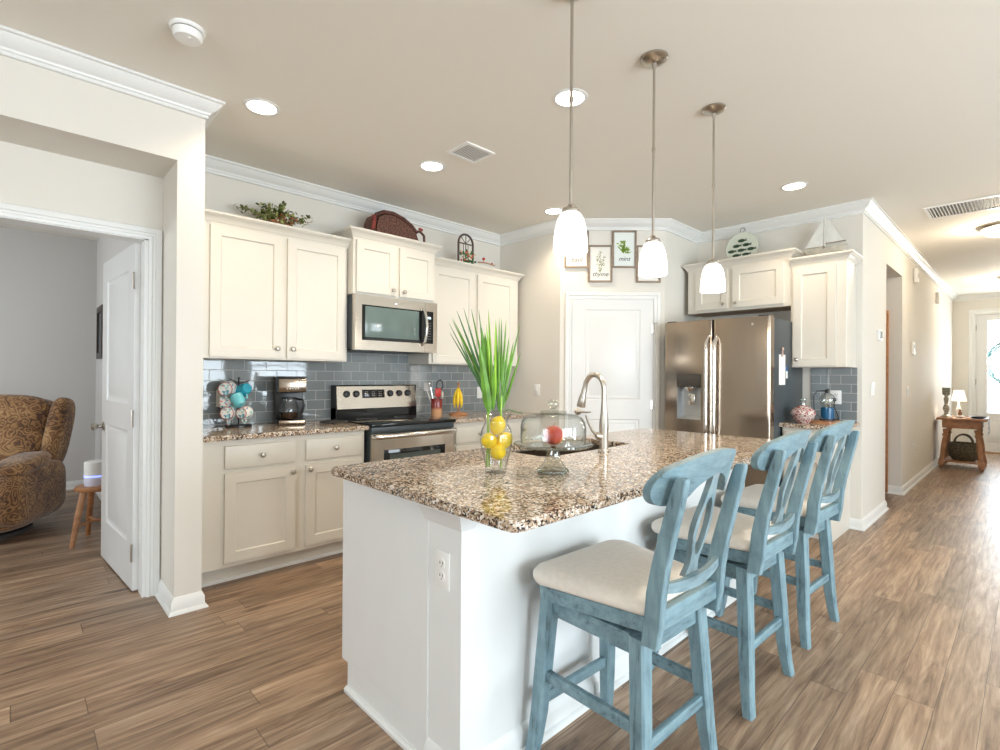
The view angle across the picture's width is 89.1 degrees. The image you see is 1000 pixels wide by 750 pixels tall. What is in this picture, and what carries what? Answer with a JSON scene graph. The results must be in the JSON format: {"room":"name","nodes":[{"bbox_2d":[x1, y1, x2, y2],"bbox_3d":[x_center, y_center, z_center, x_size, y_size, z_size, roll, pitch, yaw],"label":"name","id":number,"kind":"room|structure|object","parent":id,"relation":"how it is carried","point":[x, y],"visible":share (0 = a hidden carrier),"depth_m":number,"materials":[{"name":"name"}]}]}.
{"room":"kitchen","nodes":[
{"label":"kitchen","id":0,"kind":"room"},
{"bbox_2d":[0,226,133,481],"bbox_3d":[-4.639,-0.135,3.163,3.900,2.758,3.776,1,0,-44],"label":"wall","id":1,"kind":"structure","parent":0,"point":[51,285],"depth_m":5.45,"materials":[{"name":"grey paint"}]},
{"bbox_2d":[96,304,102,358],"bbox_3d":[-4.134,-0.438,5.259,0.028,0.540,0.440,1,0,-44],"label":"wall frame","id":2,"kind":"object","parent":1,"relation":"attached to","point":[99,313],"visible":0.82,"depth_m":5.28,"materials":[{"name":"brown wood"}]},
{"bbox_2d":[0,141,162,513],"bbox_3d":[-2.803,-0.123,2.223,2.217,2.758,0.120,1,0,-44],"label":"wall","id":3,"kind":"structure","parent":0,"point":[29,177],"depth_m":2.69,"materials":[{"name":"white paint"}]},
{"bbox_2d":[0,202,162,597],"bbox_3d":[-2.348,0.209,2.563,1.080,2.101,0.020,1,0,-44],"label":"trim","id":4,"kind":"structure","parent":3,"relation":"attached to","point":[155,236],"depth_m":2.90,"materials":[{"name":"white paint"}]},
{"bbox_2d":[91,243,140,590],"bbox_3d":[-2.428,0.241,3.248,0.870,2.020,0.177,0,0,42],"label":"door","id":5,"kind":"structure","parent":3,"relation":"in","point":[122,272],"depth_m":3.16,"materials":[{"name":"white paint"}]},
{"bbox_2d":[0,55,177,177],"bbox_3d":[-3.620,-0.131,1.197,4.817,2.758,0.475,1,0,-44],"label":"wall header","id":6,"kind":"structure","parent":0,"point":[41,109],"depth_m":2.46,"materials":[{"name":"white paint"}]},
{"bbox_2d":[160,111,204,596],"bbox_3d":[-1.993,-0.116,3.074,0.129,2.758,0.941,1,0,-44],"label":"wall column","id":7,"kind":"structure","parent":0,"point":[184,184],"depth_m":2.74,"materials":[{"name":"white paint"}]},
{"bbox_2d":[155,579,207,617],"bbox_3d":[-1.790,1.221,2.849,0.185,0.088,0.383,1,0,-44],"label":"baseboard","id":8,"kind":"structure","parent":7,"relation":"attached to","point":[172,606],"depth_m":2.73,"materials":[{"name":"white paint"}]},
{"bbox_2d":[203,172,499,426],"bbox_3d":[-1.134,-0.107,4.452,3.016,2.758,0.128,1,0,-44],"label":"wall","id":9,"kind":"structure","parent":0,"point":[360,368],"depth_m":4.08,"materials":[{"name":"grey tile"}]},
{"bbox_2d":[203,208,350,361],"bbox_3d":[-1.633,-0.572,3.633,1.126,0.934,0.377,1,0,-44],"label":"upper cabinet","id":10,"kind":"object","parent":9,"relation":"attached to","point":[273,291],"visible":0.96,"depth_m":3.50,"materials":[{"name":"beige paint"}]},
{"bbox_2d":[233,201,311,226],"bbox_3d":[-1.595,-1.120,3.644,0.368,0.281,0.472,0,0,35],"label":"artificial plant","id":11,"kind":"object","parent":10,"relation":"on","point":[274,215],"visible":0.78,"depth_m":3.57,"materials":[{"name":"green plant"}]},
{"bbox_2d":[262,219,288,225],"bbox_3d":[-1.611,-1.032,3.628,0.200,0.105,0.200,1,0,-44],"label":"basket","id":12,"kind":"object","parent":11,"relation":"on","point":[281,221],"depth_m":3.55,"materials":[{"name":"wicker"}]},
{"bbox_2d":[332,225,442,302],"bbox_3d":[-0.956,-0.861,4.223,0.857,0.492,0.457,1,0,-44],"label":"upper cabinet","id":13,"kind":"object","parent":9,"relation":"attached to","point":[380,264],"visible":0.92,"depth_m":4.03,"materials":[{"name":"beige paint"}]},
{"bbox_2d":[347,293,436,353],"bbox_3d":[-0.942,-0.400,4.204,0.757,0.420,0.508,1,0,-44],"label":"microwave","id":14,"kind":"object","parent":13,"relation":"attached to","point":[375,324],"visible":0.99,"depth_m":4.02,"materials":[{"name":"silver metal"}]},
{"bbox_2d":[364,210,424,241],"bbox_3d":[-0.892,-1.197,4.279,0.526,0.297,0.210,1,0,-44],"label":"wicker basket","id":15,"kind":"object","parent":13,"relation":"on","point":[384,221],"visible":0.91,"depth_m":4.16,"materials":[{"name":"brown wicker"}]},
{"bbox_2d":[408,256,524,365],"bbox_3d":[-0.294,-0.560,4.913,1.150,0.934,0.377,1,0,-44],"label":"upper cabinet","id":16,"kind":"object","parent":9,"relation":"attached to","point":[459,286],"visible":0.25,"depth_m":4.71,"materials":[{"name":"beige paint"}]},
{"bbox_2d":[457,233,475,263],"bbox_3d":[-0.318,-1.152,4.796,0.200,0.368,0.106,1,0,-44],"label":"ornament","id":17,"kind":"object","parent":16,"relation":"on","point":[465,254],"visible":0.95,"depth_m":4.78,"materials":[{"name":"metal"}]},
{"bbox_2d":[0,25,999,301],"bbox_3d":[2.395,-1.415,3.011,16.597,0.096,6.426,0,0,-24],"label":"trim","id":18,"kind":"structure","parent":9,"relation":"attached to","point":[17,45],"depth_m":4.09,"materials":[{"name":"white paint"}]},
{"bbox_2d":[0,0,999,295],"bbox_3d":[1.701,-1.506,4.314,16.800,0.080,11.100,1,0,-44],"label":"ceiling","id":19,"kind":"structure","parent":0,"point":[893,103],"depth_m":2.70,"materials":[{"name":"white paint"}]},
{"bbox_2d":[169,18,205,46],"bbox_3d":[-1.347,-1.466,2.191,0.136,0.052,0.136,1,0,-44],"label":"smoke detector","id":20,"kind":"object","parent":19,"relation":"attached to","point":[186,32],"visible":1,"depth_m":2.16,"materials":[{"name":"white plastic"}]},
{"bbox_2d":[243,98,279,115],"bbox_3d":[-1.324,-1.486,2.826,0.190,0.006,0.190,1,0,-44],"label":"recessed light","id":21,"kind":"object","parent":19,"relation":"in","point":[259,106],"visible":1,"depth_m":2.81,"materials":[{"name":"white paint"}]},
{"bbox_2d":[418,160,444,171],"bbox_3d":[-0.482,-1.479,3.606,0.190,0.006,0.190,1,0,-44],"label":"recessed light","id":22,"kind":"object","parent":19,"relation":"in","point":[432,166],"visible":1,"depth_m":3.60,"materials":[{"name":"white paint"}]},
{"bbox_2d":[446,141,494,163],"bbox_3d":[-0.195,-1.477,3.381,0.245,0.008,0.215,1,0,-44],"label":"ceiling vent","id":23,"kind":"object","parent":19,"relation":"in","point":[470,152],"visible":1,"depth_m":3.37,"materials":[{"name":"white plastic"}]},
{"bbox_2d":[552,88,587,107],"bbox_3d":[0.373,-1.474,2.711,0.190,0.006,0.190,1,0,-44],"label":"recessed light","id":24,"kind":"object","parent":19,"relation":"in","point":[560,98],"visible":0.84,"depth_m":2.70,"materials":[{"name":"white paint"}]},
{"bbox_2d":[553,0,587,255],"bbox_3d":[0.272,-0.975,1.942,0.132,1.011,0.132,1,0,-44],"label":"pendant lamp","id":25,"kind":"object","parent":19,"relation":"hanging from","point":[570,233],"visible":1,"depth_m":1.91,"materials":[{"name":"white glass"}]},
{"bbox_2d":[638,49,667,277],"bbox_3d":[0.714,-0.971,2.364,0.132,1.011,0.132,1,0,-44],"label":"pendant lamp","id":26,"kind":"object","parent":19,"relation":"hanging from","point":[653,258],"visible":1,"depth_m":2.34,"materials":[{"name":"white glass"}]},
{"bbox_2d":[700,103,725,292],"bbox_3d":[1.178,-0.967,2.808,0.132,1.011,0.132,1,0,-44],"label":"pendant lamp","id":27,"kind":"object","parent":19,"relation":"hanging from","point":[713,276],"visible":1,"depth_m":2.78,"materials":[{"name":"white glass"}]},
{"bbox_2d":[780,181,807,190],"bbox_3d":[2.274,-1.458,3.931,0.190,0.006,0.190,1,0,-44],"label":"recessed light","id":28,"kind":"object","parent":19,"relation":"in","point":[791,186],"visible":1,"depth_m":3.93,"materials":[{"name":"white paint"}]},
{"bbox_2d":[923,194,999,219],"bbox_3d":[4.108,-1.444,4.277,0.420,0.009,0.800,1,0,-44],"label":"ceiling vent","id":29,"kind":"object","parent":19,"relation":"in","point":[990,202],"visible":1,"depth_m":4.38,"materials":[{"name":"white plastic"}]},
{"bbox_2d":[976,221,999,237],"bbox_3d":[4.825,-1.381,4.879,0.380,0.122,0.380,1,0,-44],"label":"ceiling light","id":30,"kind":"object","parent":19,"relation":"attached to","point":[992,229],"visible":1,"depth_m":4.86,"materials":[{"name":"white glass"}]},
{"bbox_2d":[0,453,999,749],"bbox_3d":[1.680,1.323,4.309,16.800,0.060,11.100,1,0,-44],"label":"floor","id":31,"kind":"structure","parent":0,"point":[911,660],"depth_m":2.31,"materials":[{"name":"brown wood"}]},
{"bbox_2d":[0,394,75,539],"bbox_3d":[-4.138,0.706,3.995,1.044,1.088,1.008,0,0,-18],"label":"recliner","id":32,"kind":"object","parent":31,"relation":"on","point":[35,432],"visible":1,"depth_m":4.16,"materials":[{"name":"brown fabric"}]},
{"bbox_2d":[0,394,51,431],"bbox_3d":[-4.218,0.349,4.255,0.780,0.376,0.280,0,0,-18],"label":"cushion","id":33,"kind":"object","parent":32,"relation":"on","point":[18,413],"depth_m":4.23,"materials":[{"name":"brown fabric"}]},
{"bbox_2d":[69,484,100,547],"bbox_3d":[-3.096,1.048,3.912,0.354,0.423,0.339,1,0,-44],"label":"wooden stool","id":34,"kind":"object","parent":31,"relation":"on","point":[81,489],"visible":0.64,"depth_m":3.76,"materials":[{"name":"brown wood"}]},
{"bbox_2d":[84,460,101,486],"bbox_3d":[-3.084,0.745,3.876,0.141,0.184,0.141,1,0,-44],"label":"humidifier","id":35,"kind":"object","parent":34,"relation":"on","point":[92,468],"visible":0.86,"depth_m":3.81,"materials":[{"name":"white plastic"}]},
{"bbox_2d":[201,430,363,587],"bbox_3d":[-1.572,0.830,3.509,1.090,0.875,0.652,1,0,-44],"label":"base cabinet","id":36,"kind":"object","parent":31,"relation":"on","point":[271,503],"visible":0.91,"depth_m":3.24,"materials":[{"name":"beige paint"}]},
{"bbox_2d":[203,420,368,442],"bbox_3d":[-1.565,0.377,3.517,1.104,0.032,0.642,1,0,-44],"label":"countertop","id":37,"kind":"structure","parent":36,"relation":"on","point":[264,430],"depth_m":3.36,"materials":[{"name":"stone"}]},
{"bbox_2d":[225,377,251,427],"bbox_3d":[-1.819,0.186,3.539,0.170,0.345,0.170,1,0,-44],"label":"mug tree","id":38,"kind":"object","parent":37,"relation":"on","point":[235,425],"visible":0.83,"depth_m":3.52,"materials":[{"name":"black metal"}]},
{"bbox_2d":[218,381,236,400],"bbox_3d":[-1.864,0.115,3.469,0.112,0.149,0.070,0,0,-9],"label":"mug","id":39,"kind":"object","parent":38,"relation":"hanging from","point":[226,389],"visible":0.99,"depth_m":3.44,"materials":[{"name":"ceramic"}]},
{"bbox_2d":[220,405,236,425],"bbox_3d":[-1.850,0.276,3.463,0.106,0.141,0.070,0,0,-9],"label":"mug","id":40,"kind":"object","parent":38,"relation":"hanging from","point":[228,413],"visible":0.98,"depth_m":3.43,"materials":[{"name":"ceramic"}]},
{"bbox_2d":[229,392,245,407],"bbox_3d":[-1.785,0.174,3.456,0.111,0.114,0.088,0,0,16],"label":"mug","id":41,"kind":"object","parent":38,"relation":"hanging from","point":[238,400],"visible":1,"depth_m":3.42,"materials":[{"name":"teal ceramic"}]},
{"bbox_2d":[235,383,251,399],"bbox_3d":[-1.769,0.115,3.510,0.103,0.118,0.088,0,0,33],"label":"mug","id":42,"kind":"object","parent":38,"relation":"hanging from","point":[245,389],"visible":0.88,"depth_m":3.48,"materials":[{"name":"teal ceramic"}]},
{"bbox_2d":[236,406,252,423],"bbox_3d":[-1.752,0.275,3.478,0.092,0.123,0.070,0,0,6],"label":"mug","id":43,"kind":"object","parent":38,"relation":"hanging from","point":[244,412],"visible":1,"depth_m":3.45,"materials":[{"name":"ceramic"}]},
{"bbox_2d":[274,376,306,424],"bbox_3d":[-1.552,0.186,3.762,0.200,0.350,0.226,0,0,-30],"label":"coffee maker","id":44,"kind":"object","parent":37,"relation":"on","point":[289,402],"visible":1,"depth_m":3.71,"materials":[{"name":"black plastic"}]},
{"bbox_2d":[331,385,456,462],"bbox_3d":[-0.851,0.680,4.130,0.771,1.188,0.727,1,0,-44],"label":"electric range","id":45,"kind":"object","parent":31,"relation":"on","point":[395,431],"visible":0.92,"depth_m":4.08,"materials":[{"name":"silver glass"}]},
{"bbox_2d":[333,415,455,427],"bbox_3d":[-0.852,0.368,4.135,0.771,0.025,0.615,1,0,-44],"label":"cooktop","id":46,"kind":"object","parent":45,"relation":"in","point":[373,421],"depth_m":4.04,"materials":[{"name":"black glass"}]},
{"bbox_2d":[453,417,540,451],"bbox_3d":[-0.191,0.843,4.828,1.115,0.875,0.652,1,0,-44],"label":"base cabinet","id":47,"kind":"object","parent":31,"relation":"on","point":[467,436],"visible":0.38,"depth_m":4.51,"materials":[{"name":"beige paint"}]},
{"bbox_2d":[421,410,543,423],"bbox_3d":[-0.195,0.389,4.827,1.128,0.032,0.642,1,0,-44],"label":"countertop","id":48,"kind":"structure","parent":47,"relation":"on","point":[476,416],"depth_m":4.70,"materials":[{"name":"stone"}]},
{"bbox_2d":[431,398,441,416],"bbox_3d":[-0.564,0.290,4.518,0.102,0.160,0.102,1,0,-44],"label":"utensil crock","id":49,"kind":"object","parent":48,"relation":"on","point":[436,404],"visible":0.94,"depth_m":4.47,"materials":[{"name":"red ceramic"}]},
{"bbox_2d":[342,443,744,749],"bbox_3d":[0.408,0.842,2.580,2.275,0.876,0.852,1,0,-44],"label":"kitchen island","id":50,"kind":"object","parent":31,"relation":"on","point":[434,667],"visible":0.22,"depth_m":1.74,"materials":[{"name":"white paint"}]},
{"bbox_2d":[435,548,449,591],"bbox_3d":[-0.182,0.614,1.603,0.009,0.118,0.072,1,0,-44],"label":"wall outlet","id":51,"kind":"object","parent":50,"relation":"attached to","point":[442,558],"visible":1,"depth_m":1.60,"materials":[{"name":"white plastic"}]},
{"bbox_2d":[331,428,772,532],"bbox_3d":[0.534,0.389,2.455,2.370,0.030,1.040,1,0,-44],"label":"island countertop","id":52,"kind":"structure","parent":50,"relation":"on","point":[515,496],"depth_m":1.87,"materials":[{"name":"stone"}]},
{"bbox_2d":[514,438,591,473],"bbox_3d":[0.201,0.314,1.929,0.304,0.113,0.302,1,0,-44],"label":"cake stand","id":53,"kind":"object","parent":52,"relation":"on","point":[541,448],"visible":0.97,"depth_m":1.88,"materials":[{"name":"clear glass"}]},
{"bbox_2d":[543,423,563,444],"bbox_3d":[0.204,0.224,1.934,0.078,0.085,0.078,1,0,-44],"label":"apple","id":54,"kind":"object","parent":53,"relation":"on","point":[553,435],"visible":1,"depth_m":1.91,"materials":[{"name":"red food"}]},
{"bbox_2d":[515,443,610,456],"bbox_3d":[0.347,0.514,2.665,0.730,0.218,0.356,1,0,-44],"label":"sink","id":55,"kind":"object","parent":52,"relation":"in","point":[593,446],"visible":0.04,"depth_m":2.89,"materials":[{"name":"silver metal"}]},
{"bbox_2d":[577,372,609,451],"bbox_3d":[0.452,0.180,2.514,0.180,0.387,0.080,0,0,38],"label":"kitchen faucet","id":56,"kind":"object","parent":52,"relation":"on","point":[602,435],"visible":1,"depth_m":2.48,"materials":[{"name":"silver metal"}]},
{"bbox_3d":[-0.014,0.258,1.926,0.125,0.222,0.125,1,0,-44],"label":"glass vase","id":57,"kind":"object","parent":52,"relation":"on","visible":0},
{"bbox_2d":[450,310,489,466],"bbox_3d":[-0.112,0.043,1.976,0.167,0.610,0.089,0,0,7],"label":"frond","id":58,"kind":"object","parent":57,"relation":"in","point":[475,369],"visible":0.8,"depth_m":1.95,"materials":[{"name":"green plant"}]},
{"bbox_2d":[479,311,496,466],"bbox_3d":[-0.055,0.051,1.890,0.056,0.595,0.092,0,0,25],"label":"frond","id":59,"kind":"object","parent":57,"relation":"in","point":[488,380],"visible":0.98,"depth_m":1.91,"materials":[{"name":"green plant"}]},
{"bbox_2d":[481,433,496,448],"bbox_3d":[-0.041,0.247,1.911,0.063,0.060,0.067,0,0,-33],"label":"lemon","id":60,"kind":"object","parent":57,"relation":"in","point":[488,440],"visible":0.99,"depth_m":1.89,"materials":[{"name":"yellow food"}]},
{"bbox_2d":[490,444,505,459],"bbox_3d":[-0.007,0.289,1.908,0.065,0.060,0.065,0,0,35],"label":"lemon","id":61,"kind":"object","parent":57,"relation":"in","point":[498,452],"visible":0.97,"depth_m":1.88,"materials":[{"name":"yellow food"}]},
{"bbox_2d":[490,416,505,434],"bbox_3d":[-0.009,0.191,1.925,0.059,0.075,0.061,0,0,-36],"label":"lemon","id":62,"kind":"object","parent":57,"relation":"in","point":[497,424],"visible":0.98,"depth_m":1.90,"materials":[{"name":"yellow food"}]},
{"bbox_2d":[496,432,512,448],"bbox_3d":[0.016,0.249,1.933,0.067,0.064,0.060,0,0,-10],"label":"lemon","id":63,"kind":"object","parent":57,"relation":"in","point":[505,439],"visible":0.68,"depth_m":1.91,"materials":[{"name":"yellow food"}]},
{"bbox_2d":[493,320,520,466],"bbox_3d":[0.026,0.065,1.953,0.097,0.568,0.074,0,0,14],"label":"frond","id":64,"kind":"object","parent":57,"relation":"in","point":[502,372],"visible":0.96,"depth_m":1.94,"materials":[{"name":"green plant"}]},
{"bbox_2d":[525,448,747,749],"bbox_3d":[0.439,0.743,1.633,0.490,1.072,0.570,1,0,-42],"label":"bar stool","id":65,"kind":"object","parent":31,"relation":"on","point":[634,598],"visible":1,"depth_m":1.54,"materials":[{"name":"blue wood"}]},
{"bbox_2d":[533,540,706,615],"bbox_3d":[0.403,0.642,1.674,0.490,0.061,0.426,1,0,-42],"label":"cushion","id":66,"kind":"object","parent":65,"relation":"on","point":[611,575],"depth_m":1.58,"materials":[{"name":"fabric"}]},
{"bbox_2d":[664,314,802,486],"bbox_3d":[2.078,0.408,4.577,0.911,1.777,0.905,1,0,-44],"label":"refrigerator","id":67,"kind":"object","parent":31,"relation":"on","point":[722,375],"visible":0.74,"depth_m":4.24,"materials":[{"name":"silver metal"}]},
{"bbox_2d":[779,354,784,384],"bbox_3d":[2.326,-0.043,4.189,0.150,0.250,0.001,1,0,-44],"label":"notepad","id":68,"kind":"object","parent":67,"relation":"attached to","point":[781,359],"visible":1,"depth_m":4.18,"materials":[{"name":"white paper"}]},
{"bbox_2d":[651,430,817,720],"bbox_3d":[0.987,0.748,2.164,0.490,1.072,0.570,1,0,-42],"label":"bar stool","id":69,"kind":"object","parent":31,"relation":"on","point":[757,544],"visible":0.7,"depth_m":1.99,"materials":[{"name":"blue wood"}]},
{"bbox_2d":[651,506,780,551],"bbox_3d":[0.951,0.647,2.205,0.490,0.061,0.426,1,0,-42],"label":"cushion","id":70,"kind":"object","parent":69,"relation":"on","point":[742,539],"depth_m":2.08,"materials":[{"name":"fabric"}]},
{"bbox_2d":[714,420,859,649],"bbox_3d":[1.507,0.752,2.660,0.490,1.072,0.570,1,0,-41],"label":"bar stool","id":71,"kind":"object","parent":31,"relation":"on","point":[817,513],"visible":0.67,"depth_m":2.49,"materials":[{"name":"blue wood"}]},
{"bbox_2d":[721,484,831,516],"bbox_3d":[1.472,0.652,2.702,0.490,0.061,0.426,1,0,-41],"label":"cushion","id":72,"kind":"object","parent":71,"relation":"on","point":[751,495],"depth_m":2.60,"materials":[{"name":"fabric"}]},
{"bbox_2d":[782,427,849,541],"bbox_3d":[2.627,0.862,4.227,0.652,0.875,0.347,1,0,-44],"label":"base cabinet","id":73,"kind":"object","parent":31,"relation":"on","point":[838,528],"visible":0.12,"depth_m":4.10,"materials":[{"name":"beige paint"}]},
{"bbox_2d":[779,420,859,429],"bbox_3d":[2.648,0.409,4.212,0.645,0.032,0.430,1,0,-44],"label":"countertop","id":74,"kind":"structure","parent":73,"relation":"on","point":[792,424],"depth_m":4.05,"materials":[{"name":"stone"}]},
{"bbox_2d":[790,398,815,422],"bbox_3d":[2.477,0.291,4.151,0.184,0.200,0.184,1,0,-44],"label":"glass jar","id":75,"kind":"object","parent":74,"relation":"on","point":[801,413],"visible":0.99,"depth_m":4.09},
{"bbox_2d":[810,419,839,423],"bbox_3d":[2.683,0.386,4.224,0.280,0.014,0.200,1,0,-44],"label":"wooden board","id":76,"kind":"object","parent":74,"relation":"on","point":[813,420],"visible":0.64,"depth_m":4.14,"materials":[{"name":"brown wood"}]},
{"bbox_2d":[813,389,838,420],"bbox_3d":[2.785,0.250,4.285,0.311,0.267,0.119,0,0,-28],"label":"wax warmer","id":77,"kind":"object","parent":76,"relation":"on","point":[826,412],"visible":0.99,"depth_m":4.24,"materials":[{"name":"blue glass"}]},
{"bbox_2d":[820,407,833,418],"bbox_3d":[2.744,0.317,4.262,0.098,0.096,0.098,1,0,-44],"label":"cup","id":78,"kind":"object","parent":77,"relation":"on","point":[825,412],"depth_m":4.22,"materials":[{"name":"blue ceramic"}]},
{"bbox_2d":[936,416,987,471],"bbox_3d":[6.711,0.975,7.370,0.660,0.720,0.530,1,0,-44],"label":"side table","id":79,"kind":"object","parent":31,"relation":"on","point":[948,423],"visible":0.97,"depth_m":7.24,"materials":[{"name":"brown wood"}]},
{"bbox_2d":[941,388,951,416],"bbox_3d":[6.522,0.399,7.429,0.120,0.430,0.120,1,0,-44],"label":"candle holder","id":80,"kind":"object","parent":79,"relation":"on","point":[946,392],"visible":0.96,"depth_m":7.41,"materials":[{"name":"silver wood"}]},
{"bbox_2d":[951,390,966,416],"bbox_3d":[6.717,0.420,7.442,0.176,0.390,0.176,1,0,-44],"label":"table lamp","id":81,"kind":"object","parent":79,"relation":"on","point":[958,395],"visible":0.75,"depth_m":7.41,"materials":[{"name":"white fabric"}]},
{"bbox_2d":[945,457,977,464],"bbox_3d":[6.709,1.240,7.370,0.520,0.020,0.380,1,0,-44],"label":"shelf","id":82,"kind":"object","parent":79,"relation":"attached to","point":[947,459],"depth_m":7.23,"materials":[{"name":"brown wood"}]},
{"bbox_2d":[948,433,977,460],"bbox_3d":[6.703,1.039,7.349,0.350,0.380,0.350,1,0,-44],"label":"basket","id":83,"kind":"object","parent":79,"relation":"on","point":[957,450],"visible":0.94,"depth_m":7.25,"materials":[{"name":"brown wicker"}]},
{"bbox_2d":[500,231,697,440],"bbox_3d":[0.954,-0.090,5.152,2.160,2.758,0.685,0,0,7],"label":"wall","id":84,"kind":"structure","parent":0,"point":[543,287],"depth_m":4.97,"materials":[{"name":"white paint"}]},
{"bbox_2d":[564,231,588,267],"bbox_3d":[0.728,-1.194,4.838,0.228,0.352,0.022,0,0,1],"label":"print","id":85,"kind":"object","parent":84,"relation":"attached to","point":[580,261],"visible":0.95,"depth_m":4.84,"materials":[{"name":"white paper"}]},
{"bbox_2d":[588,245,612,282],"bbox_3d":[0.954,-1.058,4.833,0.228,0.352,0.022,0,0,1],"label":"print","id":86,"kind":"object","parent":84,"relation":"attached to","point":[600,269],"visible":1,"depth_m":4.83,"materials":[{"name":"white paper"}]},
{"bbox_2d":[564,292,659,437],"bbox_3d":[1.063,0.252,4.829,0.900,2.074,0.022,0,0,1],"label":"trim","id":87,"kind":"structure","parent":84,"relation":"attached to","point":[569,296],"depth_m":4.83,"materials":[{"name":"white paint"}]},
{"bbox_2d":[571,299,655,436],"bbox_3d":[1.079,0.279,4.803,0.800,2.000,0.071,0,0,1],"label":"door","id":88,"kind":"structure","parent":84,"relation":"in","point":[612,339],"depth_m":4.83,"materials":[{"name":"white paint"}]},
{"bbox_2d":[612,230,636,267],"bbox_3d":[1.181,-1.194,4.828,0.228,0.352,0.022,0,0,1],"label":"print","id":89,"kind":"object","parent":84,"relation":"attached to","point":[624,242],"visible":1,"depth_m":4.83,"materials":[{"name":"white paper"}]},
{"bbox_2d":[636,245,660,282],"bbox_3d":[1.413,-1.052,4.822,0.237,0.352,0.022,0,0,1],"label":"print","id":90,"kind":"object","parent":84,"relation":"attached to","point":[639,279],"visible":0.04,"depth_m":4.82,"materials":[{"name":"white paper"}]},
{"bbox_2d":[698,213,886,518],"bbox_3d":[2.881,-0.076,5.173,1.007,2.758,1.526,1,0,-44],"label":"wall","id":91,"kind":"structure","parent":0,"point":[867,469],"depth_m":4.55,"materials":[{"name":"white paint"}]},
{"bbox_2d":[681,247,807,316],"bbox_3d":[2.283,-0.838,4.802,0.377,0.488,1.023,1,0,-44],"label":"upper cabinet","id":92,"kind":"object","parent":91,"relation":"attached to","point":[759,282],"visible":0.94,"depth_m":4.62,"materials":[{"name":"beige paint"}]},
{"bbox_2d":[726,228,758,257],"bbox_3d":[2.329,-1.220,4.888,0.091,0.399,0.304,1,0,-44],"label":"fish plate","id":93,"kind":"object","parent":92,"relation":"on","point":[744,243],"visible":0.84,"depth_m":4.88,"materials":[{"name":"beige ceramic"}]},
{"bbox_2d":[728,238,755,256],"bbox_3d":[2.325,-1.223,4.883,0.021,0.172,0.263,1,0,-44],"label":"print","id":94,"kind":"object","parent":93,"relation":"attached to","point":[737,247],"depth_m":4.89},
{"bbox_2d":[789,249,862,367],"bbox_3d":[2.757,-0.529,4.303,0.377,0.929,0.455,1,0,-44],"label":"upper cabinet","id":95,"kind":"object","parent":91,"relation":"attached to","point":[823,286],"visible":1,"depth_m":4.20,"materials":[{"name":"beige paint"}]},
{"bbox_2d":[803,216,846,255],"bbox_3d":[2.791,-1.156,4.372,0.060,0.420,0.325,1,0,-44],"label":"ornament","id":96,"kind":"object","parent":95,"relation":"on","point":[831,235],"visible":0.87,"depth_m":4.36,"materials":[{"name":"grey wood"}]},
{"bbox_2d":[826,390,840,403],"bbox_3d":[2.892,0.192,4.410,0.009,0.118,0.118,1,0,-44],"label":"wall outlet","id":97,"kind":"object","parent":91,"relation":"attached to","point":[836,394],"visible":0.94,"depth_m":4.41,"materials":[{"name":"white plastic"}]},
{"bbox_2d":[811,368,856,421],"bbox_3d":[2.897,0.165,4.418,0.008,0.457,0.345,1,0,-44],"label":"backsplash","id":98,"kind":"structure","parent":91,"relation":"attached to","point":[843,379],"depth_m":4.39,"materials":[{"name":"grey tile"}]},
{"bbox_2d":[849,500,888,530],"bbox_3d":[2.747,1.258,5.300,1.063,0.088,1.940,1,0,-44],"label":"baseboard","id":99,"kind":"structure","parent":91,"relation":"attached to","point":[862,524],"depth_m":4.42,"materials":[{"name":"white paint"}]},
{"bbox_2d":[886,238,952,486],"bbox_3d":[5.176,-0.054,7.785,6.161,2.758,2.132,1,0,-44],"label":"wall","id":100,"kind":"structure","parent":0,"point":[915,316],"depth_m":6.18,"materials":[{"name":"white paint"}]},
{"bbox_2d":[885,311,888,492],"bbox_3d":[4.030,0.293,5.941,0.040,2.020,0.818,1,0,-44],"label":"door","id":101,"kind":"structure","parent":100,"relation":"in","point":[887,312],"depth_m":5.64,"materials":[{"name":"brown wood"}]},
{"bbox_2d":[885,455,939,495],"bbox_3d":[5.637,1.285,8.002,5.176,0.088,2.225,1,0,-44],"label":"baseboard","id":102,"kind":"structure","parent":100,"relation":"attached to","point":[918,477],"depth_m":6.03,"materials":[{"name":"white paint"}]},
{"bbox_2d":[952,299,999,441],"bbox_3d":[8.700,-0.027,8.656,0.140,2.758,1.700,1,0,-44],"label":"wall","id":103,"kind":"structure","parent":0,"point":[961,309],"depth_m":9.05,"materials":[{"name":"white paint"}]},
{"bbox_2d":[968,308,999,442],"bbox_3d":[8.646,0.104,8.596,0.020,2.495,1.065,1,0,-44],"label":"trim","id":104,"kind":"structure","parent":103,"relation":"attached to","point":[972,313],"depth_m":8.95,"materials":[{"name":"white paint"}]},
{"bbox_2d":[975,314,999,451],"bbox_3d":[8.698,0.132,8.650,0.060,2.380,0.898,1,0,-44],"label":"door","id":105,"kind":"structure","parent":103,"relation":"in","point":[991,441],"depth_m":8.88,"materials":[{"name":"white paint"}]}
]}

